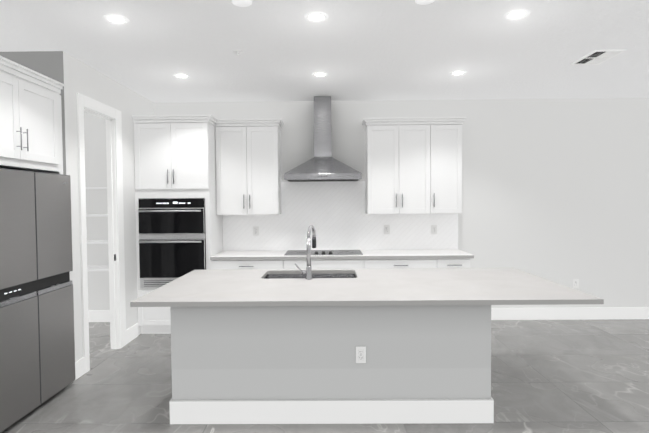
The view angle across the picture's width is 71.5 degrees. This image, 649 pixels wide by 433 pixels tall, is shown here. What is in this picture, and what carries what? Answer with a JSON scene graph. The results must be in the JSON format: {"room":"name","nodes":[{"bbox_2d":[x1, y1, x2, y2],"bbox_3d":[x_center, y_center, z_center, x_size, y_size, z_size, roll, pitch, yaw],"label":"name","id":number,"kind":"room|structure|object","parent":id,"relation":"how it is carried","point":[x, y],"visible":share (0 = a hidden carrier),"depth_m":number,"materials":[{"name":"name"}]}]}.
{"room":"kitchen","nodes":[
{"label":"kitchen","id":0,"kind":"room"},
{"bbox_2d":[0,51,78,361],"bbox_3d":[-2.726,0.019,3.891,1.090,2.810,0.120,0,2,1],"label":"wall","id":1,"kind":"structure","parent":0,"point":[56,65],"depth_m":3.82,"materials":[{"name":"grey paint"}]},
{"bbox_2d":[71,56,153,358],"bbox_3d":[-2.210,-0.016,4.866,0.075,2.810,1.840,0,2,1],"label":"wall","id":2,"kind":"structure","parent":0,"point":[94,84],"depth_m":4.90,"materials":[{"name":"white paint"}]},
{"bbox_2d":[73,357,84,381],"bbox_3d":[-2.163,1.341,3.952,0.016,0.155,0.201,0,2,1],"label":"baseboard","id":3,"kind":"structure","parent":2,"relation":"attached to","point":[79,368],"depth_m":3.96,"materials":[{"name":"white wood"}]},
{"bbox_2d":[77,93,125,373],"bbox_3d":[-2.213,0.148,4.430,0.111,2.510,0.827,0,2,1],"label":"door frame","id":4,"kind":"structure","parent":2,"relation":"attached to","point":[111,116],"depth_m":4.69,"materials":[{"name":"white wood"}]},
{"bbox_2d":[126,323,137,343],"bbox_3d":[-2.153,1.307,5.037,0.016,0.155,0.316,0,2,1],"label":"baseboard","id":5,"kind":"structure","parent":2,"relation":"attached to","point":[131,333],"depth_m":5.01,"materials":[{"name":"white wood"}]},
{"bbox_2d":[0,0,648,102],"bbox_3d":[1.052,-1.399,2.068,8.940,0.080,7.530,0,2,1],"label":"ceiling","id":6,"kind":"structure","parent":0,"point":[370,50],"depth_m":3.71,"materials":[{"name":"white paint"}]},
{"bbox_2d":[103,14,128,24],"bbox_3d":[-1.448,-1.369,3.136,0.168,0.007,0.168,0,2,1],"label":"recessed light","id":7,"kind":"object","parent":6,"relation":"in","point":[115,19],"visible":1,"depth_m":3.13,"materials":[{"name":"white"}]},
{"bbox_2d":[173,73,189,77],"bbox_3d":[-1.436,-1.413,4.536,0.168,0.007,0.168,0,2,1],"label":"recessed light","id":8,"kind":"object","parent":6,"relation":"in","point":[179,75],"visible":0.98,"depth_m":4.52,"materials":[{"name":"white"}]},
{"bbox_2d":[233,50,242,55],"bbox_3d":[-0.732,-1.383,3.820,0.086,0.034,0.086,0,2,1],"label":"detector","id":9,"kind":"object","parent":6,"relation":"attached to","point":[237,51],"visible":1,"depth_m":3.81,"materials":[{"name":"white plastic"}]},
{"bbox_2d":[232,0,251,6],"bbox_3d":[-0.528,-1.369,2.878,0.126,0.007,0.126,0,2,1],"label":"ceiling plate","id":10,"kind":"object","parent":6,"relation":"attached to","point":[242,3],"visible":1,"depth_m":2.88,"materials":[{"name":"white"}]},
{"bbox_2d":[304,12,327,21],"bbox_3d":[-0.058,-1.380,3.124,0.168,0.007,0.168,0,2,1],"label":"recessed light","id":11,"kind":"object","parent":6,"relation":"in","point":[315,17],"visible":1,"depth_m":3.12,"materials":[{"name":"white"}]},
{"bbox_2d":[312,72,327,76],"bbox_3d":[-0.046,-1.423,4.523,0.168,0.007,0.168,0,2,1],"label":"recessed light","id":12,"kind":"object","parent":6,"relation":"in","point":[319,74],"visible":0.98,"depth_m":4.52,"materials":[{"name":"white"}]},
{"bbox_2d":[415,0,434,4],"bbox_3d":[0.641,-1.377,2.868,0.126,0.007,0.126,0,2,1],"label":"ceiling plate","id":13,"kind":"object","parent":6,"relation":"attached to","point":[422,2],"visible":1,"depth_m":2.88,"materials":[{"name":"white"}]},
{"bbox_2d":[450,70,466,75],"bbox_3d":[1.339,-1.434,4.511,0.168,0.007,0.168,0,2,1],"label":"recessed light","id":14,"kind":"object","parent":6,"relation":"in","point":[457,73],"visible":0.96,"depth_m":4.51,"materials":[{"name":"white"}]},
{"bbox_2d":[504,9,529,19],"bbox_3d":[1.327,-1.390,3.111,0.168,0.007,0.168,0,2,1],"label":"recessed light","id":15,"kind":"object","parent":6,"relation":"in","point":[517,14],"visible":1,"depth_m":3.11,"materials":[{"name":"white"}]},
{"bbox_2d":[570,49,626,64],"bbox_3d":[2.445,-1.426,4.048,0.270,0.010,0.405,0,2,1],"label":"ceiling vent","id":16,"kind":"object","parent":6,"relation":"in","point":[596,57],"visible":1,"depth_m":4.03,"materials":[{"name":"white metal"}]},
{"bbox_2d":[1,319,648,432],"bbox_3d":[1.075,1.489,2.158,8.940,0.080,7.530,0,2,1],"label":"floor","id":17,"kind":"structure","parent":0,"point":[569,376],"depth_m":3.67,"materials":[{"name":"stone"}]},
{"bbox_2d":[0,168,74,432],"bbox_3d":[-2.471,0.557,3.325,0.722,1.765,0.920,0,2,1],"label":"refrigerator","id":18,"kind":"object","parent":17,"relation":"on","point":[37,355],"visible":1,"depth_m":3.28,"materials":[{"name":"grey metal"}]},
{"bbox_2d":[132,115,222,333],"bbox_3d":[-1.717,0.105,5.433,0.893,2.525,0.699,0,2,1],"label":"tall cabinet","id":19,"kind":"object","parent":17,"relation":"on","point":[179,227],"visible":0.9,"depth_m":5.14,"materials":[{"name":"white wood"}]},
{"bbox_2d":[210,253,289,269],"bbox_3d":[-0.854,0.923,5.486,0.895,0.874,0.629,0,2,1],"label":"base cabinet","id":20,"kind":"object","parent":17,"relation":"on","point":[224,261],"depth_m":5.16,"materials":[{"name":"white wood"}]},
{"bbox_2d":[290,253,369,268],"bbox_3d":[-0.005,0.917,5.478,1.047,0.874,0.629,0,2,1],"label":"base cabinet","id":21,"kind":"object","parent":17,"relation":"on","point":[318,260],"depth_m":5.15,"materials":[{"name":"white wood"}]},
{"bbox_2d":[169,305,493,423],"bbox_3d":[0.049,0.994,3.811,2.230,0.822,1.452,0,2,1],"label":"kitchen island","id":22,"kind":"object","parent":17,"relation":"on","point":[308,345],"depth_m":3.10,"materials":[{"name":"grey paint"}]},
{"bbox_2d":[130,269,603,308],"bbox_3d":[0.287,0.564,3.793,3.204,0.033,1.478,0,2,1],"label":"island countertop","id":23,"kind":"structure","parent":22,"relation":"on","point":[196,289],"depth_m":3.46,"materials":[{"name":"white stone"}]},
{"bbox_2d":[294,225,315,280],"bbox_3d":[-0.169,0.311,4.001,0.184,0.468,0.217,0,2,1],"label":"faucet","id":24,"kind":"object","parent":23,"relation":"on","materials":[{"name":"silver metal"}]},
{"bbox_2d":[370,253,441,268],"bbox_3d":[0.873,0.910,5.471,0.953,0.874,0.629,0,2,1],"label":"base cabinet","id":25,"kind":"object","parent":17,"relation":"on","point":[377,260],"depth_m":5.14,"materials":[{"name":"white wood"}]},
{"bbox_2d":[438,249,473,267],"bbox_3d":[1.450,0.906,5.465,0.445,0.874,0.629,0,2,1],"label":"base cabinet","id":26,"kind":"object","parent":17,"relation":"on","point":[449,260],"depth_m":5.14,"materials":[{"name":"white wood"}]},
{"bbox_2d":[84,98,648,309],"bbox_3d":[1.096,-0.071,5.816,8.940,2.810,0.120,0,2,1],"label":"wall","id":27,"kind":"structure","parent":0,"point":[555,190],"depth_m":5.74,"materials":[{"name":"white paint"}]},
{"bbox_2d":[88,310,109,321],"bbox_3d":[-2.737,1.287,5.824,1.015,0.155,0.016,0,2,1],"label":"baseboard","id":28,"kind":"structure","parent":27,"relation":"attached to","point":[99,315],"depth_m":5.82,"materials":[{"name":"white wood"}]},
{"bbox_2d":[215,119,283,214],"bbox_3d":[-0.914,-0.597,5.572,0.796,1.151,0.364,0,2,1],"label":"upper cabinet","id":29,"kind":"object","parent":27,"relation":"attached to","point":[248,166],"visible":0.98,"depth_m":5.43,"materials":[{"name":"white wood"}]},
{"bbox_2d":[253,226,258,235],"bbox_3d":[-0.878,0.186,5.766,0.074,0.118,0.008,0,2,1],"label":"electrical outlet","id":30,"kind":"object","parent":27,"relation":"attached to","point":[255,230],"visible":1,"depth_m":5.76,"materials":[{"name":"white plastic"}]},
{"bbox_2d":[284,96,361,181],"bbox_3d":[-0.021,-0.946,5.485,0.905,1.018,0.500,0,2,1],"label":"range hood","id":31,"kind":"object","parent":27,"relation":"attached to","point":[322,164],"visible":0.98,"depth_m":5.43,"materials":[{"name":"silver metal"}]},
{"bbox_2d":[384,225,389,233],"bbox_3d":[0.796,0.167,5.750,0.074,0.118,0.008,0,2,1],"label":"electrical outlet","id":32,"kind":"object","parent":27,"relation":"attached to","point":[386,229],"visible":1,"depth_m":5.75,"materials":[{"name":"white plastic"}]},
{"bbox_2d":[362,117,465,213],"bbox_3d":[1.085,-0.612,5.554,1.219,1.151,0.364,0,2,1],"label":"upper cabinet","id":33,"kind":"object","parent":27,"relation":"attached to","point":[413,165],"visible":1,"depth_m":5.41,"materials":[{"name":"white wood"}]},
{"bbox_2d":[431,225,436,233],"bbox_3d":[1.397,0.166,5.745,0.074,0.118,0.008,0,2,1],"label":"electrical outlet","id":34,"kind":"object","parent":27,"relation":"attached to","point":[433,229],"visible":1,"depth_m":5.74,"materials":[{"name":"white plastic"}]},
{"bbox_2d":[491,307,648,319],"bbox_3d":[3.586,1.240,5.767,3.740,0.155,0.016,0,2,1],"label":"baseboard","id":35,"kind":"structure","parent":27,"relation":"attached to","point":[590,313],"depth_m":5.76,"materials":[{"name":"white wood"}]},
{"bbox_2d":[573,279,578,287],"bbox_3d":[3.214,0.858,5.762,0.074,0.118,0.008,0,2,1],"label":"electrical outlet","id":36,"kind":"object","parent":27,"relation":"attached to","point":[575,283],"visible":1,"depth_m":5.76,"materials":[{"name":"white plastic"}]},
{"bbox_3d":[-2.955,0.107,1.110,0.120,2.810,5.450,0,2,1],"label":"wall","id":37,"kind":"structure","parent":0,"visible":0},
{"bbox_2d":[0,56,63,174],"bbox_3d":[-2.503,0.181,3.283,0.738,2.520,1.097,0,2,1],"label":"upper cabinet","id":38,"kind":"object","parent":37,"relation":"attached to","point":[30,121],"visible":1,"depth_m":3.34,"materials":[{"name":"white wood"}]}
]}

